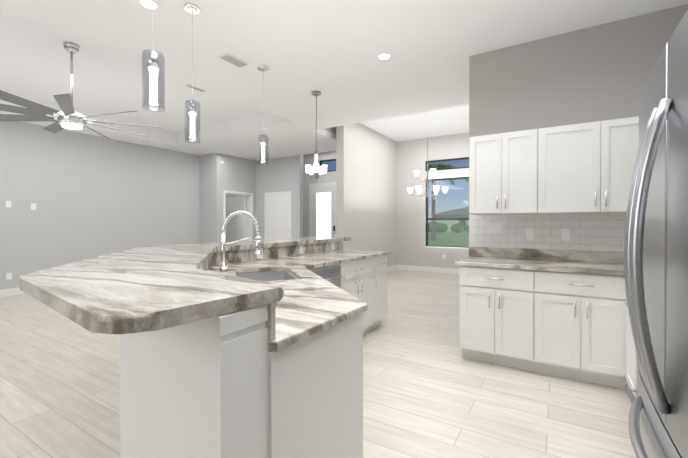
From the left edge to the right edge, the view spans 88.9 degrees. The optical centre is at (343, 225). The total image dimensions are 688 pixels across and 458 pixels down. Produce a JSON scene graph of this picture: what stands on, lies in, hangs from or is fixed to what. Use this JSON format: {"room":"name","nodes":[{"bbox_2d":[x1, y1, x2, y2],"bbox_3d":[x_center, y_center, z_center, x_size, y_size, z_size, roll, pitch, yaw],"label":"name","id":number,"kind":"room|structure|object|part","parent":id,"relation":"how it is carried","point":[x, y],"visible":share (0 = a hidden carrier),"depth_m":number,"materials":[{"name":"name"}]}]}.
{"room":"kitchen","nodes":[
{"label":"kitchen","id":0,"kind":"room"},
{"bbox_2d":[0,121,211,289],"bbox_3d":[-5.787,-0.363,6.305,0.150,3.170,11.110,0,1,31],"label":"wall","id":1,"kind":"structure","parent":0,"point":[91,196],"depth_m":7.11,"materials":[{"name":"grey paint"}]},
{"bbox_2d":[6,201,10,206],"bbox_3d":[-5.827,-0.377,6.087,0.009,0.115,0.075,0,1,31],"label":"light switch","id":2,"kind":"object","parent":1,"relation":"attached to","point":[8,203],"visible":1,"depth_m":6.08,"materials":[{"name":"white plastic"}]},
{"bbox_2d":[6,273,11,279],"bbox_3d":[-5.827,0.879,6.097,0.008,0.115,0.075,0,1,31],"label":"electrical outlet","id":3,"kind":"object","parent":1,"relation":"attached to","point":[8,276],"visible":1,"depth_m":6.09,"materials":[{"name":"white plastic"}]},
{"bbox_2d":[0,287,26,296],"bbox_3d":[-6.188,1.163,5.501,0.014,0.130,9.000,0,1,31],"label":"baseboard","id":4,"kind":"structure","parent":1,"relation":"attached to","point":[10,292],"depth_m":6.12,"materials":[{"name":"white wood"}]},
{"bbox_2d":[31,203,35,209],"bbox_3d":[-5.650,-0.351,6.377,0.009,0.115,0.075,0,1,31],"label":"light switch","id":5,"kind":"object","parent":1,"relation":"attached to","point":[33,206],"visible":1,"depth_m":6.38,"materials":[{"name":"white plastic"}]},
{"bbox_2d":[208,153,291,242],"bbox_3d":[-2.584,-0.608,10.318,0.180,3.600,3.000,0,1,31],"label":"wall","id":6,"kind":"structure","parent":0,"point":[238,174],"depth_m":9.60,"materials":[{"name":"grey paint"}]},
{"bbox_2d":[223,190,252,241],"bbox_3d":[-3.277,0.128,9.832,0.967,2.126,1.040,0,1,31],"label":"hall door","id":7,"kind":"structure","parent":6,"relation":"in","point":[239,226],"depth_m":10.07,"materials":[{"name":"white wood"}]},
{"bbox_2d":[264,191,291,239],"bbox_3d":[-1.847,0.130,9.668,0.980,2.126,0.070,0,1,31],"label":"closet door","id":8,"kind":"structure","parent":6,"relation":"in","point":[277,216],"depth_m":9.68,"materials":[{"name":"white wood"}]},
{"bbox_2d":[0,269,636,457],"bbox_3d":[-2.095,1.297,4.353,14.000,0.120,13.300,0,1,31],"label":"floor","id":9,"kind":"structure","parent":0,"point":[429,391],"depth_m":2.58,"materials":[{"name":"tile"}]},
{"bbox_2d":[20,237,389,457],"bbox_3d":[-0.391,0.711,2.928,2.290,1.072,3.854,0,1,31],"label":"kitchen island","id":10,"kind":"object","parent":9,"relation":"on","point":[229,385],"depth_m":1.12,"materials":[{"name":"white"}]},
{"bbox_3d":[-0.391,0.269,2.924,2.290,0.187,3.854,0,1,31],"label":"kitchen island top","id":11,"kind":"part","parent":10,"relation":"part of","materials":[{"name":"beige stone"}]},
{"bbox_2d":[219,210,261,274],"bbox_3d":[-0.724,0.113,2.416,0.229,0.442,0.229,0,1,31],"label":"island faucet","id":12,"kind":"object","parent":10,"relation":"on","point":[222,268],"visible":1,"depth_m":2.38,"materials":[{"name":"silver metal"}]},
{"bbox_2d":[257,248,262,258],"bbox_3d":[-0.811,0.269,3.386,0.008,0.100,0.072,0,1,31],"label":"outlet","id":13,"kind":"object","parent":10,"relation":"attached to","point":[260,257],"visible":0.56,"depth_m":3.40,"materials":[{"name":"white plastic"}]},
{"bbox_2d":[236,271,296,280],"bbox_3d":[-0.548,0.481,2.466,0.412,0.229,0.672,0,0,-19],"label":"island sink","id":14,"kind":"object","parent":10,"relation":"in","point":[272,275],"visible":0.04,"depth_m":2.77,"materials":[{"name":"silver metal"}]},
{"bbox_2d":[299,245,302,253],"bbox_3d":[-0.478,0.265,3.932,0.008,0.100,0.072,0,1,31],"label":"outlet","id":15,"kind":"object","parent":10,"relation":"attached to","point":[300,249],"visible":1,"depth_m":3.92,"materials":[{"name":"white plastic"}]},
{"bbox_2d":[460,265,543,373],"bbox_3d":[1.510,0.803,3.322,0.666,0.882,0.633,0,1,31],"label":"base cabinet","id":16,"kind":"object","parent":9,"relation":"on","point":[502,309],"depth_m":3.04,"materials":[{"name":"white wood"}]},
{"bbox_2d":[454,246,624,275],"bbox_3d":[1.895,0.297,2.839,1.911,0.134,1.052,0,1,31],"label":"countertop","id":17,"kind":"structure","parent":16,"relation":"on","point":[595,262],"depth_m":3.20,"materials":[{"name":"stone"}]},
{"bbox_2d":[544,271,619,387],"bbox_3d":[1.992,0.806,3.029,0.706,0.882,0.633,0,1,31],"label":"base cabinet","id":18,"kind":"object","parent":9,"relation":"on","point":[573,325],"depth_m":2.74,"materials":[{"name":"white wood"}]},
{"bbox_2d":[620,275,636,398],"bbox_3d":[2.261,0.811,2.258,0.676,0.882,0.435,0,1,31],"label":"base cabinet","id":19,"kind":"object","parent":9,"relation":"on","point":[628,355],"depth_m":2.60,"materials":[{"name":"white wood"}]},
{"bbox_2d":[625,302,637,402],"bbox_3d":[1.924,0.716,1.757,0.727,1.080,0.760,0,1,31],"label":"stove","id":20,"kind":"object","parent":9,"relation":"on","point":[629,390],"visible":0.08,"depth_m":2.14,"materials":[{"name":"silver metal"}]},
{"bbox_2d":[624,10,687,457],"bbox_3d":[1.171,0.376,0.721,0.928,1.757,0.910,0,1,31],"label":"fridge","id":21,"kind":"object","parent":9,"relation":"on","point":[656,255],"visible":1,"depth_m":0.91,"materials":[{"name":"silver metal"}]},
{"bbox_2d":[0,0,687,160],"bbox_3d":[-1.464,-2.108,4.353,9.650,0.550,12.400,0,1,31],"label":"ceiling","id":22,"kind":"structure","parent":0,"point":[329,50],"depth_m":4.05,"materials":[{"name":"white paint"}]},
{"bbox_2d":[0,42,159,138],"bbox_3d":[-3.212,-1.646,4.145,1.828,0.969,1.825,0,1,31],"label":"ceiling fan","id":23,"kind":"object","parent":22,"relation":"hanging from","point":[68,116],"visible":1,"depth_m":4.04,"materials":[{"name":"silver metal"}]},
{"bbox_2d":[138,0,158,9],"bbox_3d":[-1.601,-1.818,2.876,0.150,0.007,0.150,0,1,31],"label":"recessed light","id":24,"kind":"object","parent":22,"relation":"in","point":[147,4],"visible":0.94,"depth_m":2.87,"materials":[{"name":"white plastic"}]},
{"bbox_2d":[142,0,164,111],"bbox_3d":[-1.135,-1.256,2.085,0.124,1.119,0.124,0,1,31],"label":"pendant light","id":25,"kind":"object","parent":22,"relation":"hanging from","point":[153,62],"visible":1,"depth_m":2.08,"materials":[{"name":"white glass"}]},
{"bbox_2d":[184,3,199,142],"bbox_3d":[-1.266,-1.262,2.927,0.124,1.119,0.124,0,1,31],"label":"pendant light","id":26,"kind":"object","parent":22,"relation":"hanging from","point":[191,8],"visible":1,"depth_m":2.91,"materials":[{"name":"white glass"}]},
{"bbox_2d":[185,84,205,91],"bbox_3d":[-2.300,-2.135,5.442,0.090,0.011,0.310,0,1,31],"label":"ceiling vent","id":27,"kind":"object","parent":22,"relation":"in","point":[195,88],"visible":0.98,"depth_m":5.43,"materials":[{"name":"white metal"}]},
{"bbox_2d":[218,53,249,67],"bbox_3d":[-1.218,-1.823,3.877,0.170,0.011,0.300,0,1,31],"label":"ceiling vent","id":28,"kind":"object","parent":22,"relation":"in","point":[233,60],"visible":1,"depth_m":3.86,"materials":[{"name":"white metal"}]},
{"bbox_2d":[258,65,268,163],"bbox_3d":[-0.934,-1.271,4.048,0.124,1.119,0.124,0,1,31],"label":"pendant light","id":29,"kind":"object","parent":22,"relation":"hanging from","point":[263,140],"visible":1,"depth_m":4.03,"materials":[{"name":"white glass"}]},
{"bbox_2d":[305,91,326,179],"bbox_3d":[-0.377,-1.232,4.845,0.308,1.209,0.296,0,1,31],"label":"chandelier","id":30,"kind":"object","parent":22,"relation":"hanging from","point":[315,168],"visible":1,"depth_m":4.82,"materials":[{"name":"white glass"}]},
{"bbox_2d":[377,53,390,59],"bbox_3d":[0.433,-1.825,3.776,0.150,0.007,0.150,0,1,31],"label":"recessed light","id":31,"kind":"object","parent":22,"relation":"in","point":[383,56],"visible":1,"depth_m":3.77,"materials":[{"name":"white plastic"}]},
{"bbox_2d":[407,111,447,197],"bbox_3d":[1.629,-1.412,6.829,0.751,1.739,0.761,0,1,31],"label":"dining chandelier","id":32,"kind":"object","parent":22,"relation":"hanging from","point":[436,187],"visible":0.96,"depth_m":6.82,"materials":[{"name":"white glass"}]},
{"bbox_2d":[332,123,395,266],"bbox_3d":[0.631,-0.595,8.474,0.210,3.600,2.800,0,1,31],"label":"wall","id":33,"kind":"structure","parent":0,"point":[364,176],"depth_m":8.08,"materials":[{"name":"grey paint"}]},
{"bbox_2d":[387,265,396,271],"bbox_3d":[0.716,1.141,8.410,0.014,0.130,2.784,0,1,31],"label":"baseboard","id":34,"kind":"structure","parent":33,"relation":"attached to","point":[394,267],"depth_m":9.32,"materials":[{"name":"white wood"}]},
{"bbox_2d":[292,124,487,268],"bbox_3d":[1.997,-0.601,9.369,8.950,3.600,0.150,0,1,31],"label":"wall","id":35,"kind":"structure","parent":0,"point":[411,155],"depth_m":9.34,"materials":[{"name":"grey paint"}]},
{"bbox_2d":[309,182,335,236],"bbox_3d":[-0.640,-0.074,10.840,1.120,2.516,0.088,0,1,31],"label":"front door","id":36,"kind":"structure","parent":35,"relation":"in","point":[322,209],"depth_m":10.88,"materials":[{"name":"white"}]},
{"bbox_2d":[320,159,335,171],"bbox_3d":[-0.399,-1.852,10.809,0.806,0.376,0.070,0,1,31],"label":"transom","id":37,"kind":"object","parent":35,"relation":"attached to","point":[327,163],"visible":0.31,"depth_m":10.83,"materials":[{"name":"black"}]},
{"bbox_2d":[397,265,459,273],"bbox_3d":[2.778,1.138,8.810,3.120,0.130,0.014,0,1,31],"label":"baseboard","id":38,"kind":"structure","parent":35,"relation":"attached to","point":[400,267],"depth_m":9.14,"materials":[{"name":"white wood"}]},
{"bbox_2d":[425,157,468,248],"bbox_3d":[2.660,-0.568,8.929,1.176,2.256,0.112,0,1,31],"label":"dining room window","id":39,"kind":"structure","parent":35,"relation":"in","point":[435,219],"depth_m":8.96,"materials":[{"name":"black"}]},
{"bbox_2d":[484,49,499,134],"bbox_3d":[2.908,-0.575,5.868,0.150,3.600,4.880,0,1,31],"label":"wall","id":40,"kind":"structure","parent":0,"point":[493,56],"depth_m":3.65,"materials":[{"name":"grey paint"}]},
{"bbox_2d":[500,4,687,132],"bbox_3d":[2.341,-0.340,3.270,1.590,3.170,0.150,0,1,31],"label":"wall","id":41,"kind":"structure","parent":0,"point":[599,72],"depth_m":3.25,"materials":[{"name":"grey paint"}]},
{"bbox_2d":[469,127,548,214],"bbox_3d":[1.602,-0.498,3.434,0.656,0.760,0.331,0,1,31],"label":"upper cabinet","id":42,"kind":"object","parent":41,"relation":"attached to","point":[509,171],"depth_m":3.28,"materials":[{"name":"white wood"}]},
{"bbox_2d":[469,213,625,251],"bbox_3d":[2.168,0.064,3.286,1.916,0.362,0.008,0,1,31],"label":"tile backsplash","id":43,"kind":"structure","parent":41,"relation":"attached to","point":[597,231],"depth_m":3.37,"materials":[{"name":"white tile"}]},
{"bbox_2d":[485,223,501,233],"bbox_3d":[1.558,0.029,3.646,0.165,0.115,0.009,0,1,31],"label":"light switch","id":44,"kind":"object","parent":43,"relation":"attached to","point":[493,228],"visible":1,"depth_m":3.65,"materials":[{"name":"white plastic"}]},
{"bbox_2d":[526,228,533,239],"bbox_3d":[1.841,0.080,3.475,0.072,0.115,0.008,0,1,31],"label":"electrical outlet","id":45,"kind":"object","parent":43,"relation":"attached to","point":[529,233],"visible":1,"depth_m":3.47,"materials":[{"name":"white plastic"}]},
{"bbox_2d":[561,229,569,240],"bbox_3d":[2.099,0.084,3.317,0.072,0.115,0.008,0,1,31],"label":"electrical outlet","id":46,"kind":"object","parent":43,"relation":"attached to","point":[565,234],"visible":1,"depth_m":3.32,"materials":[{"name":"white plastic"}]},
{"bbox_2d":[549,116,638,213],"bbox_3d":[2.194,-0.496,3.072,0.976,0.760,0.331,0,1,31],"label":"upper cabinet","id":47,"kind":"object","parent":41,"relation":"attached to","point":[588,167],"depth_m":2.94,"materials":[{"name":"white wood"}]},
{"label":"outside","id":48,"kind":"structure","parent":0,"visible":0},
{"bbox_2d":[428,232,468,246],"bbox_3d":[25.960,0.816,71.492,150.000,0.130,130.840,0,1,31],"label":"lawn","id":49,"kind":"structure","parent":48,"point":[446,239],"depth_m":27.67,"materials":[{"name":"green plant"}]},
{"bbox_2d":[428,221,468,232],"bbox_3d":[14.185,0.154,46.920,6.859,1.560,2.250,0,1,31],"label":"hedge","id":50,"kind":"object","parent":49,"relation":"on","point":[440,227],"depth_m":46.50,"materials":[{"name":"green plant"}]},
{"bbox_2d":[428,164,468,240],"bbox_3d":[6.467,-1.573,25.289,5.200,5.340,5.038,0,1,31],"label":"palm","id":51,"kind":"object","parent":49,"relation":"on","point":[433,228],"depth_m":25.17,"materials":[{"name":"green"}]},
{"bbox_2d":[430,207,468,232],"bbox_3d":[20.718,-1.011,51.741,13.600,3.819,11.200,0,1,31],"label":"house","id":52,"kind":"structure","parent":49,"relation":"on","point":[460,212],"depth_m":49.44,"materials":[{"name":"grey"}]}
]}

